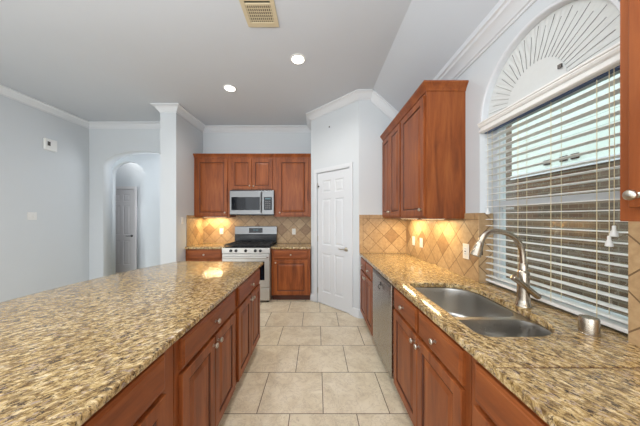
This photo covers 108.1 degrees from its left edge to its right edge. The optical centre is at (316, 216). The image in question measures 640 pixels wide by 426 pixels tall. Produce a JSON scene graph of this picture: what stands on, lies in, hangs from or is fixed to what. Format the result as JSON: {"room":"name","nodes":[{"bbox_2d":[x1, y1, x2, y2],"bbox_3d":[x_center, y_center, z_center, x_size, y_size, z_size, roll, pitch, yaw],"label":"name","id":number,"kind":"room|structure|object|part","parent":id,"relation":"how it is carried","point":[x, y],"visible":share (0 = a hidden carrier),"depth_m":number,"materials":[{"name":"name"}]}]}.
{"room":"kitchen","nodes":[
{"label":"kitchen","id":0,"kind":"room"},
{"bbox_2d":[0,95,88,301],"bbox_3d":[-4.300,-0.164,0.258,0.120,3.160,8.515,0,0,0],"label":"wall","id":1,"kind":"structure","parent":0,"point":[50,251],"depth_m":3.56,"materials":[{"name":"paint"}]},
{"bbox_2d":[27,212,36,219],"bbox_3d":[-4.235,-0.014,3.450,0.010,0.115,0.115,0,0,0],"label":"light switch","id":2,"kind":"object","parent":1,"relation":"attached to","point":[30,215],"visible":1,"depth_m":3.45,"materials":[{"name":"white plastic"}]},
{"bbox_2d":[43,138,56,151],"bbox_3d":[-4.221,-1.139,3.675,0.038,0.180,0.170,0,0,0],"label":"door chime","id":3,"kind":"object","parent":1,"relation":"attached to","point":[48,144],"visible":1,"depth_m":3.66,"materials":[{"name":"white plastic"}]},
{"bbox_2d":[89,129,159,279],"bbox_3d":[-3.350,-0.164,4.418,1.780,3.160,0.195,0,0,0],"label":"wall","id":4,"kind":"structure","parent":0,"point":[106,146],"depth_m":4.32,"materials":[{"name":"paint"}]},
{"bbox_2d":[116,163,144,268],"bbox_3d":[-4.400,-0.164,6.010,2.000,3.160,0.120,0,0,0],"label":"wall","id":5,"kind":"structure","parent":0,"point":[128,174],"depth_m":5.95,"materials":[{"name":"paint"}]},
{"bbox_2d":[112,154,159,274],"bbox_3d":[-4.000,-0.164,5.460,4.000,3.160,0.120,0,0,0],"label":"wall","id":6,"kind":"structure","parent":0,"point":[150,163],"depth_m":5.40,"materials":[{"name":"paint"}]},
{"bbox_2d":[160,113,202,264],"bbox_3d":[-2.335,-0.164,4.070,0.250,3.160,0.860,0,0,0],"label":"wall partition","id":7,"kind":"structure","parent":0,"point":[179,139],"depth_m":3.64,"materials":[{"name":"paint"}]},
{"bbox_2d":[0,84,373,132],"bbox_3d":[-1.729,-1.690,0.455,5.022,0.105,8.090,0,0,0],"label":"trim","id":8,"kind":"structure","parent":7,"relation":"attached to","point":[358,94],"depth_m":3.95,"materials":[{"name":"white paint"}]},
{"bbox_2d":[186,215,202,246],"bbox_3d":[-2.205,0.235,4.207,0.010,0.532,0.563,0,0,0],"label":"tiles","id":9,"kind":"structure","parent":7,"relation":"attached to","point":[194,225],"depth_m":4.13,"materials":[{"name":"beige tile"}]},
{"bbox_2d":[0,0,498,124],"bbox_3d":[-2.370,-1.480,1.150,7.660,0.728,10.300,0,0,0],"label":"ceiling","id":10,"kind":"structure","parent":0,"point":[89,60],"depth_m":2.40,"materials":[{"name":"paint"}]},
{"bbox_2d":[223,84,236,91],"bbox_3d":[-1.176,-1.737,3.136,0.170,0.014,0.170,0,0,0],"label":"recessed light","id":11,"kind":"object","parent":10,"relation":"in","point":[231,88],"visible":1,"depth_m":3.12,"materials":[{"name":"white glass"}]},
{"bbox_2d":[239,0,278,26],"bbox_3d":[-0.485,-1.739,1.920,0.280,0.010,0.403,0,0,0],"label":"ceiling vent","id":12,"kind":"object","parent":10,"relation":"in","point":[257,13],"visible":1,"depth_m":1.98,"materials":[{"name":"beige metal"}]},
{"bbox_2d":[290,54,305,63],"bbox_3d":[-0.210,-1.737,2.560,0.170,0.014,0.170,0,0,0],"label":"recessed light","id":13,"kind":"object","parent":10,"relation":"in","point":[295,58],"visible":1,"depth_m":2.55,"materials":[{"name":"white glass"}]},
{"bbox_2d":[203,133,310,243],"bbox_3d":[-0.560,-0.164,4.560,3.800,3.160,0.120,0,0,0],"label":"wall","id":14,"kind":"structure","parent":0,"point":[212,142],"depth_m":4.50,"materials":[{"name":"paint"}]},
{"bbox_2d":[193,153,235,216],"bbox_3d":[-1.887,-0.567,4.309,0.642,1.126,0.382,0,0,0],"label":"upper cabinet","id":15,"kind":"object","parent":14,"relation":"attached to","point":[211,170],"visible":0.98,"depth_m":4.15,"materials":[{"name":"brown wood"}]},
{"bbox_3d":[-1.887,-1.096,4.149,0.642,0.068,0.042,0,0,0],"label":"crown moulding","id":16,"kind":"part","parent":15,"relation":"part of","materials":[{"name":"brown wood"}]},
{"bbox_3d":[-1.885,-0.530,4.160,0.555,1.013,0.020,0,0,0],"label":"door","id":17,"kind":"part","parent":15,"relation":"part of","materials":[{"name":"brown wood"}]},
{"bbox_2d":[229,153,273,189],"bbox_3d":[-1.165,-0.804,4.309,0.797,0.651,0.382,0,0,0],"label":"upper cabinet","id":18,"kind":"object","parent":14,"relation":"attached to","point":[248,171],"visible":0.97,"depth_m":4.15,"materials":[{"name":"brown wood"}]},
{"bbox_3d":[-1.353,-0.768,4.160,0.363,0.538,0.020,0,0,0],"label":"door","id":19,"kind":"part","parent":18,"relation":"part of","materials":[{"name":"brown wood"}]},
{"bbox_3d":[-1.165,-1.096,4.149,0.797,0.068,0.042,0,0,0],"label":"crown moulding","id":20,"kind":"part","parent":18,"relation":"part of","materials":[{"name":"brown wood"}]},
{"bbox_2d":[230,190,274,215],"bbox_3d":[-1.147,-0.252,4.268,0.775,0.448,0.454,0,0,0],"label":"microwave","id":21,"kind":"object","parent":18,"relation":"attached to","point":[242,202],"visible":0.99,"depth_m":4.08,"materials":[{"name":"silver metal"}]},
{"bbox_3d":[-1.252,-0.255,4.088,0.565,0.413,0.021,0,0,0],"label":"door","id":22,"kind":"part","parent":21,"relation":"part of","materials":[{"name":"silver metal"}]},
{"bbox_3d":[-0.864,-0.255,4.088,0.208,0.413,0.021,0,0,0],"label":"control panel","id":23,"kind":"part","parent":21,"relation":"part of","materials":[{"name":"silver metal"}]},
{"bbox_3d":[-0.982,-0.768,4.160,0.365,0.538,0.020,0,0,0],"label":"door","id":24,"kind":"part","parent":18,"relation":"part of","materials":[{"name":"brown wood"}]},
{"bbox_2d":[203,216,310,242],"bbox_3d":[-1.154,0.159,4.495,2.106,0.686,0.010,0,0,0],"label":"wall tiles","id":25,"kind":"structure","parent":14,"relation":"attached to","point":[211,225],"depth_m":4.49,"materials":[{"name":"beige tile"}]},
{"bbox_2d":[274,153,310,216],"bbox_3d":[-0.438,-0.567,4.309,0.655,1.126,0.382,0,0,0],"label":"upper cabinet","id":26,"kind":"object","parent":14,"relation":"attached to","point":[292,171],"visible":0.99,"depth_m":4.15,"materials":[{"name":"brown wood"}]},
{"bbox_3d":[-0.438,-1.096,4.149,0.655,0.068,0.042,0,0,0],"label":"crown moulding","id":27,"kind":"part","parent":26,"relation":"part of","materials":[{"name":"brown wood"}]},
{"bbox_2d":[116,273,413,425],"bbox_3d":[-2.370,1.466,1.150,7.660,0.100,10.300,0,0,0],"label":"floor","id":28,"kind":"structure","parent":0,"point":[311,363],"depth_m":2.07,"materials":[{"name":"tile"}]},
{"bbox_2d":[81,345,172,425],"bbox_3d":[-0.914,0.978,0.613,0.662,0.877,0.825,0,0,0],"label":"base cabinet","id":29,"kind":"object","parent":28,"relation":"on","point":[147,400],"visible":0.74,"depth_m":0.84,"materials":[{"name":"brown wood"}]},
{"bbox_3d":[-0.625,1.010,0.773,0.020,0.575,0.356,0,0,0],"label":"door","id":30,"kind":"part","parent":29,"relation":"part of","materials":[{"name":"brown wood"}]},
{"bbox_3d":[-0.645,0.927,0.613,0.020,0.777,0.825,0,0,0],"label":"frame","id":31,"kind":"part","parent":29,"relation":"part of","materials":[{"name":"brown wood"}]},
{"bbox_2d":[173,291,234,425],"bbox_3d":[-0.914,0.978,1.407,0.662,0.877,0.755,0,0,0],"label":"base cabinet","id":32,"kind":"object","parent":28,"relation":"on","point":[204,356],"visible":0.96,"depth_m":1.28,"materials":[{"name":"brown wood"}]},
{"bbox_3d":[-0.625,1.010,1.234,0.020,0.575,0.340,0,0,0],"label":"door","id":33,"kind":"part","parent":32,"relation":"part of","materials":[{"name":"brown wood"}]},
{"bbox_3d":[-0.625,0.631,1.407,0.020,0.145,0.687,0,0,0],"label":"drawer","id":34,"kind":"part","parent":32,"relation":"part of","materials":[{"name":"brown wood"}]},
{"bbox_3d":[-0.625,1.010,1.581,0.020,0.575,0.340,0,0,0],"label":"door","id":35,"kind":"part","parent":32,"relation":"part of","materials":[{"name":"brown wood"}]},
{"bbox_2d":[186,249,222,260],"bbox_3d":[-1.889,0.978,4.173,0.638,0.877,0.650,0,0,0],"label":"base cabinet","id":36,"kind":"object","parent":28,"relation":"on","point":[191,254],"visible":0.27,"depth_m":3.88,"materials":[{"name":"brown wood"}]},
{"bbox_2d":[185,243,227,248],"bbox_3d":[-1.890,0.519,4.183,0.636,0.035,0.630,0,0,0],"label":"countertop","id":37,"kind":"structure","parent":36,"relation":"on","point":[202,245],"depth_m":3.95,"materials":[{"name":"beige stone"}]},
{"bbox_2d":[234,269,259,385],"bbox_3d":[-0.914,0.978,2.167,0.662,0.877,0.755,0,0,0],"label":"base cabinet","id":38,"kind":"object","parent":28,"relation":"on","point":[247,295],"visible":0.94,"depth_m":2.03,"materials":[{"name":"brown wood"}]},
{"bbox_2d":[0,261,262,425],"bbox_3d":[-1.235,0.519,1.357,1.270,0.035,2.595,0,0,0],"label":"countertop","id":39,"kind":"structure","parent":38,"relation":"on","point":[67,351],"depth_m":1.03,"materials":[{"name":"stone"}]},
{"bbox_3d":[-0.625,1.010,1.994,0.020,0.575,0.340,0,0,0],"label":"door","id":40,"kind":"part","parent":38,"relation":"part of","materials":[{"name":"brown wood"}]},
{"bbox_3d":[-0.625,0.631,2.167,0.020,0.145,0.687,0,0,0],"label":"drawer","id":41,"kind":"part","parent":38,"relation":"part of","materials":[{"name":"brown wood"}]},
{"bbox_3d":[-0.625,1.010,2.341,0.020,0.575,0.340,0,0,0],"label":"door","id":42,"kind":"part","parent":38,"relation":"part of","materials":[{"name":"brown wood"}]},
{"bbox_2d":[222,226,276,301],"bbox_3d":[-1.169,0.797,4.115,0.799,1.238,0.729,0,0,0],"label":"gas range","id":43,"kind":"object","parent":28,"relation":"on","point":[251,243],"visible":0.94,"depth_m":3.85,"materials":[{"name":"silver metal"}]},
{"bbox_3d":[-1.170,0.660,3.781,0.742,0.030,0.060,0,0,0],"label":"handle","id":44,"kind":"part","parent":43,"relation":"part of","materials":[{"name":"silver metal"}]},
{"bbox_3d":[-1.169,0.886,3.829,0.779,0.550,0.042,0,0,0],"label":"oven door","id":45,"kind":"part","parent":43,"relation":"part of","materials":[{"name":"silver metal"}]},
{"bbox_3d":[-1.169,0.556,3.833,0.795,0.090,0.035,0,0,0],"label":"control panel","id":46,"kind":"part","parent":43,"relation":"part of","materials":[{"name":"silver metal"}]},
{"bbox_2d":[223,243,275,247],"bbox_3d":[-1.169,0.509,4.135,0.795,0.023,0.570,0,0,0],"label":"cooktop","id":47,"kind":"object","parent":43,"relation":"in","point":[244,245],"depth_m":3.92,"materials":[{"name":"black metal"}]},
{"bbox_3d":[-1.169,0.253,4.444,0.799,0.150,0.024,0,0,0],"label":"panel","id":48,"kind":"part","parent":43,"relation":"part of","materials":[{"name":"silver metal"}]},
{"bbox_3d":[-1.169,1.271,3.830,0.779,0.200,0.040,0,0,0],"label":"storage drawer","id":49,"kind":"part","parent":43,"relation":"part of","materials":[{"name":"silver metal"}]},
{"bbox_2d":[271,249,310,299],"bbox_3d":[-0.438,0.978,4.173,0.655,0.877,0.650,0,0,0],"label":"base cabinet","id":50,"kind":"object","parent":28,"relation":"on","point":[290,268],"visible":0.99,"depth_m":3.88,"materials":[{"name":"brown wood"}]},
{"bbox_2d":[271,243,310,248],"bbox_3d":[-0.433,0.519,4.183,0.663,0.035,0.630,0,0,0],"label":"countertop","id":51,"kind":"structure","parent":50,"relation":"on","point":[278,245],"depth_m":3.95,"materials":[{"name":"beige stone"}]},
{"bbox_3d":[-0.438,0.631,3.890,0.567,0.145,0.020,0,0,0],"label":"drawer","id":52,"kind":"part","parent":50,"relation":"part of","materials":[{"name":"brown wood"}]},
{"bbox_3d":[-0.438,1.010,3.890,0.567,0.575,0.020,0,0,0],"label":"door","id":53,"kind":"part","parent":50,"relation":"part of","materials":[{"name":"brown wood"}]},
{"bbox_2d":[360,257,372,335],"bbox_3d":[0.904,0.978,2.873,0.672,0.877,0.750,0,0,0],"label":"base cabinet","id":54,"kind":"object","parent":28,"relation":"on","point":[366,271],"visible":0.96,"depth_m":2.80,"materials":[{"name":"brown wood"}]},
{"bbox_3d":[0.610,1.010,3.045,0.020,0.575,0.338,0,0,0],"label":"door","id":55,"kind":"part","parent":54,"relation":"part of","materials":[{"name":"brown wood"}]},
{"bbox_3d":[0.610,0.631,3.050,0.020,0.145,0.329,0,0,0],"label":"drawer","id":56,"kind":"part","parent":54,"relation":"part of","materials":[{"name":"brown wood"}]},
{"bbox_3d":[0.610,0.631,2.696,0.020,0.145,0.329,0,0,0],"label":"drawer","id":57,"kind":"part","parent":54,"relation":"part of","materials":[{"name":"brown wood"}]},
{"bbox_3d":[0.610,1.010,2.701,0.020,0.575,0.338,0,0,0],"label":"door","id":58,"kind":"part","parent":54,"relation":"part of","materials":[{"name":"brown wood"}]},
{"bbox_2d":[373,268,393,378],"bbox_3d":[0.894,0.980,2.176,0.652,0.872,0.629,0,0,0],"label":"dishwasher","id":59,"kind":"object","parent":28,"relation":"on","point":[383,290],"visible":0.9,"depth_m":2.05,"materials":[{"name":"silver metal"}]},
{"bbox_2d":[394,287,471,425],"bbox_3d":[0.904,0.978,1.395,0.672,0.877,0.922,0,0,0],"label":"base cabinet","id":60,"kind":"object","parent":28,"relation":"on","point":[433,372],"visible":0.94,"depth_m":1.25,"materials":[{"name":"brown wood"}]},
{"bbox_3d":[0.610,0.631,1.615,0.020,0.145,0.415,0,0,0],"label":"drawer","id":61,"kind":"part","parent":60,"relation":"part of","materials":[{"name":"brown wood"}]},
{"bbox_3d":[0.610,1.010,1.610,0.020,0.575,0.424,0,0,0],"label":"door","id":62,"kind":"part","parent":60,"relation":"part of","materials":[{"name":"brown wood"}]},
{"bbox_3d":[0.584,0.631,1.175,0.032,0.030,0.030,0,0,0],"label":"knob","id":63,"kind":"part","parent":60,"relation":"part of","materials":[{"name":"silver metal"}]},
{"bbox_3d":[0.610,1.010,1.180,0.020,0.575,0.424,0,0,0],"label":"door","id":64,"kind":"part","parent":60,"relation":"part of","materials":[{"name":"brown wood"}]},
{"bbox_3d":[0.610,0.631,1.175,0.020,0.145,0.415,0,0,0],"label":"drawer","id":65,"kind":"part","parent":60,"relation":"part of","materials":[{"name":"brown wood"}]},
{"bbox_2d":[360,253,639,375],"bbox_3d":[0.974,0.519,2.011,0.757,0.035,2.471,0,0,0],"label":"countertop","id":66,"kind":"structure","parent":60,"relation":"on","point":[565,347],"depth_m":1.00,"materials":[{"name":"beige stone"}]},
{"bbox_2d":[414,287,551,336],"bbox_3d":[0.910,0.638,1.371,0.465,0.202,0.818,0,0,0],"label":"sink","id":67,"kind":"object","parent":66,"relation":"in","point":[482,315],"visible":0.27,"depth_m":1.42,"materials":[{"name":"metal"}]},
{"bbox_3d":[0.909,0.639,1.502,0.426,0.200,0.517,0,0,0],"label":"bowl","id":68,"kind":"part","parent":67,"relation":"part of","materials":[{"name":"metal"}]},
{"bbox_3d":[0.900,0.624,1.099,0.408,0.170,0.237,0,0,0],"label":"bowl","id":69,"kind":"part","parent":67,"relation":"part of","materials":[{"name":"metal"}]},
{"bbox_2d":[470,229,541,308],"bbox_3d":[1.044,0.284,1.299,0.350,0.436,0.097,0,0,0],"label":"faucet","id":70,"kind":"object","parent":66,"relation":"on","point":[522,279],"visible":1,"depth_m":1.29,"materials":[{"name":"silver metal"}]},
{"bbox_3d":[1.143,0.384,1.272,0.153,0.131,0.042,0,0,0],"label":"lever","id":71,"kind":"part","parent":70,"relation":"part of","materials":[{"name":"silver metal"}]},
{"bbox_2d":[577,314,600,336],"bbox_3d":[1.172,0.466,1.000,0.068,0.072,0.068,0,0,0],"label":"air gap cap","id":72,"kind":"object","parent":66,"relation":"on","point":[588,325],"visible":1,"depth_m":0.98,"materials":[{"name":"silver metal"}]},
{"bbox_2d":[472,357,548,425],"bbox_3d":[0.904,0.978,0.530,0.672,0.877,0.800,0,0,0],"label":"base cabinet","id":73,"kind":"object","parent":28,"relation":"on","point":[493,403],"visible":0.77,"depth_m":0.79,"materials":[{"name":"brown wood"}]},
{"bbox_3d":[0.610,1.010,0.711,0.020,0.575,0.360,0,0,0],"label":"door","id":74,"kind":"part","parent":73,"relation":"part of","materials":[{"name":"brown wood"}]},
{"bbox_2d":[495,368,639,425],"bbox_3d":[0.924,0.519,0.453,0.658,0.035,0.646,0,0,0],"label":"countertop","id":75,"kind":"structure","parent":73,"relation":"on","point":[558,396],"depth_m":0.66,"materials":[{"name":"beige stone"}]},
{"bbox_2d":[311,100,358,308],"bbox_3d":[0.279,-0.164,3.630,0.100,3.160,0.974,0,0,-45],"label":"wall","id":76,"kind":"structure","parent":0,"point":[338,144],"depth_m":3.50,"materials":[{"name":"paint"}]},
{"bbox_2d":[310,293,313,301],"bbox_3d":[-0.081,1.353,3.912,0.021,0.125,0.100,0,0,-40],"label":"baseboard","id":77,"kind":"structure","parent":76,"relation":"attached to","point":[312,294],"depth_m":3.91,"materials":[{"name":"white paint"}]},
{"bbox_2d":[314,162,352,314],"bbox_3d":[0.246,0.311,3.611,0.124,2.194,0.789,0,0,-45],"label":"door","id":78,"kind":"structure","parent":76,"relation":"in","point":[334,185],"depth_m":3.58,"materials":[{"name":"white paint"}]},
{"bbox_2d":[359,100,391,308],"bbox_3d":[0.921,-0.164,3.300,0.667,3.160,0.100,0,0,0],"label":"wall","id":79,"kind":"structure","parent":0,"point":[373,122],"depth_m":3.25,"materials":[{"name":"paint"}]},
{"bbox_2d":[352,307,363,317],"bbox_3d":[0.591,1.353,3.261,0.198,0.125,0.054,0,0,23],"label":"baseboard","id":80,"kind":"structure","parent":79,"relation":"attached to","point":[356,312],"depth_m":3.26,"materials":[{"name":"white paint"}]},
{"bbox_2d":[359,215,405,252],"bbox_3d":[0.923,0.235,3.245,0.662,0.532,0.010,0,0,0],"label":"tiles","id":81,"kind":"structure","parent":79,"relation":"attached to","point":[377,234],"depth_m":3.24,"materials":[{"name":"beige tile"}]},
{"bbox_2d":[371,90,398,119],"bbox_3d":[1.008,-1.456,3.205,0.493,0.575,0.090,0,0,0],"label":"trim","id":82,"kind":"structure","parent":79,"relation":"attached to","point":[377,100],"depth_m":3.20,"materials":[{"name":"white paint"}]},
{"bbox_2d":[457,0,626,338],"bbox_3d":[1.355,0.058,-0.325,0.200,2.716,7.350,0,0,0],"label":"wall","id":83,"kind":"structure","parent":0,"point":[479,73],"depth_m":1.79,"materials":[{"name":"paint"}]},
{"bbox_2d":[380,114,401,217],"bbox_3d":[1.063,-0.558,2.889,0.380,1.143,0.718,0,0,0],"label":"upper cabinet","id":84,"kind":"object","parent":83,"relation":"attached to","point":[391,137],"visible":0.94,"depth_m":2.81,"materials":[{"name":"brown wood"}]},
{"bbox_3d":[0.915,-0.522,3.055,0.020,1.030,0.325,0,0,0],"label":"door","id":85,"kind":"part","parent":84,"relation":"part of","materials":[{"name":"brown wood"}]},
{"bbox_3d":[0.904,-1.096,2.889,0.042,0.068,0.718,0,0,0],"label":"crown moulding","id":86,"kind":"part","parent":84,"relation":"part of","materials":[{"name":"brown wood"}]},
{"bbox_3d":[0.915,-0.522,2.717,0.020,1.030,0.338,0,0,0],"label":"door","id":87,"kind":"part","parent":84,"relation":"part of","materials":[{"name":"brown wood"}]},
{"bbox_2d":[398,80,468,218],"bbox_3d":[1.063,-0.558,2.222,0.380,1.143,0.612,0,0,0],"label":"upper cabinet","id":88,"kind":"object","parent":83,"relation":"attached to","point":[433,117],"visible":1,"depth_m":1.96,"materials":[{"name":"brown wood"}]},
{"bbox_3d":[0.915,-0.522,2.244,0.020,1.030,0.528,0,0,0],"label":"door","id":89,"kind":"part","parent":88,"relation":"part of","materials":[{"name":"brown wood"}]},
{"bbox_3d":[0.935,-0.524,2.243,0.020,1.075,0.570,0,0,0],"label":"frame","id":90,"kind":"part","parent":88,"relation":"part of","materials":[{"name":"brown wood"}]},
{"bbox_3d":[1.068,-1.096,2.222,0.370,0.068,0.612,0,0,0],"label":"crown moulding","id":91,"kind":"part","parent":88,"relation":"part of","materials":[{"name":"brown wood"}]},
{"bbox_2d":[406,213,477,281],"bbox_3d":[1.250,0.235,2.514,0.010,0.532,1.448,0,0,0],"label":"wall tiles","id":92,"kind":"structure","parent":83,"relation":"attached to","point":[443,240],"depth_m":2.21,"materials":[{"name":"beige tile"}]},
{"bbox_2d":[463,243,468,259],"bbox_3d":[1.240,0.286,1.935,0.010,0.125,0.075,0,0,0],"label":"wall outlet","id":93,"kind":"object","parent":92,"relation":"attached to","point":[465,246],"visible":1,"depth_m":1.92,"materials":[{"name":"beige plastic"}]},
{"bbox_2d":[433,0,536,79],"bbox_3d":[1.209,-1.309,-0.171,0.092,0.144,6.839,0,0,0],"label":"trim","id":94,"kind":"structure","parent":83,"relation":"attached to","point":[504,13],"depth_m":1.66,"materials":[{"name":"white paint"}]},
{"bbox_2d":[478,213,492,281],"bbox_3d":[1.300,0.235,1.786,0.109,0.532,0.007,0,0,0],"label":"tiles","id":95,"kind":"structure","parent":83,"relation":"attached to","point":[482,222],"depth_m":1.78,"materials":[{"name":"beige tile"}]},
{"bbox_2d":[493,70,627,325],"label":"window","id":96,"kind":"structure","parent":83,"relation":"in","point":[603,195],"depth_m":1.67,"materials":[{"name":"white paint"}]},
{"bbox_2d":[480,0,619,121],"bbox_3d":[1.284,-0.939,1.360,0.056,0.438,0.858,0,0,0],"label":"shade","id":97,"kind":"object","parent":96,"relation":"attached to","point":[565,34],"visible":0.92,"depth_m":1.28,"materials":[{"name":"white fabric"}]},
{"bbox_2d":[477,42,627,333],"bbox_3d":[1.291,-0.114,1.358,0.115,1.203,0.858,0,0,0],"label":"window blind","id":98,"kind":"object","parent":96,"relation":"attached to","point":[605,63],"visible":0.96,"depth_m":1.20,"materials":[{"name":"white plastic"}]},
{"bbox_3d":[1.319,0.479,1.359,0.054,0.018,0.842,0,0,0],"label":"rail","id":99,"kind":"part","parent":98,"relation":"part of","materials":[{"name":"white plastic"}]},
{"bbox_3d":[1.319,-0.082,1.280,0.060,1.104,0.002,0,0,0],"label":"ladder cord","id":100,"kind":"part","parent":98,"relation":"part of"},
{"bbox_3d":[1.319,-0.082,1.070,0.060,1.104,0.002,0,0,0],"label":"ladder cord","id":101,"kind":"part","parent":98,"relation":"part of","materials":[{"name":"white fabric"}]},
{"bbox_3d":[1.283,-0.279,1.018,0.004,0.730,0.002,0,0,0],"label":"pull cord","id":102,"kind":"part","parent":98,"relation":"part of","materials":[{"name":"white fabric"}]},
{"bbox_3d":[1.285,-0.301,1.003,0.004,0.685,0.002,0,0,0],"label":"pull cord","id":103,"kind":"part","parent":98,"relation":"part of","materials":[{"name":"white fabric"}]},
{"bbox_2d":[620,0,639,221],"bbox_3d":[1.063,-0.558,0.429,0.380,1.143,0.642,0,0,0],"label":"upper cabinet","id":104,"kind":"object","parent":83,"relation":"attached to","point":[629,9],"visible":1,"depth_m":0.68,"materials":[{"name":"brown wood"}]},
{"bbox_3d":[0.889,-0.062,0.654,0.032,0.030,0.030,0,0,0],"label":"knob","id":105,"kind":"part","parent":104,"relation":"part of","materials":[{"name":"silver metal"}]},
{"bbox_3d":[0.915,-0.532,0.407,0.020,1.010,0.538,0,0,0],"label":"door","id":106,"kind":"part","parent":104,"relation":"part of","materials":[{"name":"brown wood"}]},
{"bbox_2d":[628,221,639,346],"bbox_3d":[1.250,0.258,0.264,0.010,0.488,1.328,0,0,0],"label":"wall tiles","id":107,"kind":"structure","parent":83,"relation":"attached to","point":[633,226],"depth_m":0.91,"materials":[{"name":"beige tile"}]},
{"bbox_3d":[-5.425,-0.164,5.735,0.150,3.160,0.430,0,0,0],"label":"wall","id":108,"kind":"structure","parent":0,"visible":0},
{"bbox_2d":[116,186,136,272],"bbox_3d":[-4.942,0.319,5.873,0.767,2.179,0.124,0,0,0],"label":"door","id":109,"kind":"structure","parent":108,"relation":"in","point":[126,196],"depth_m":5.87,"materials":[{"name":"grey paint"}]}
]}

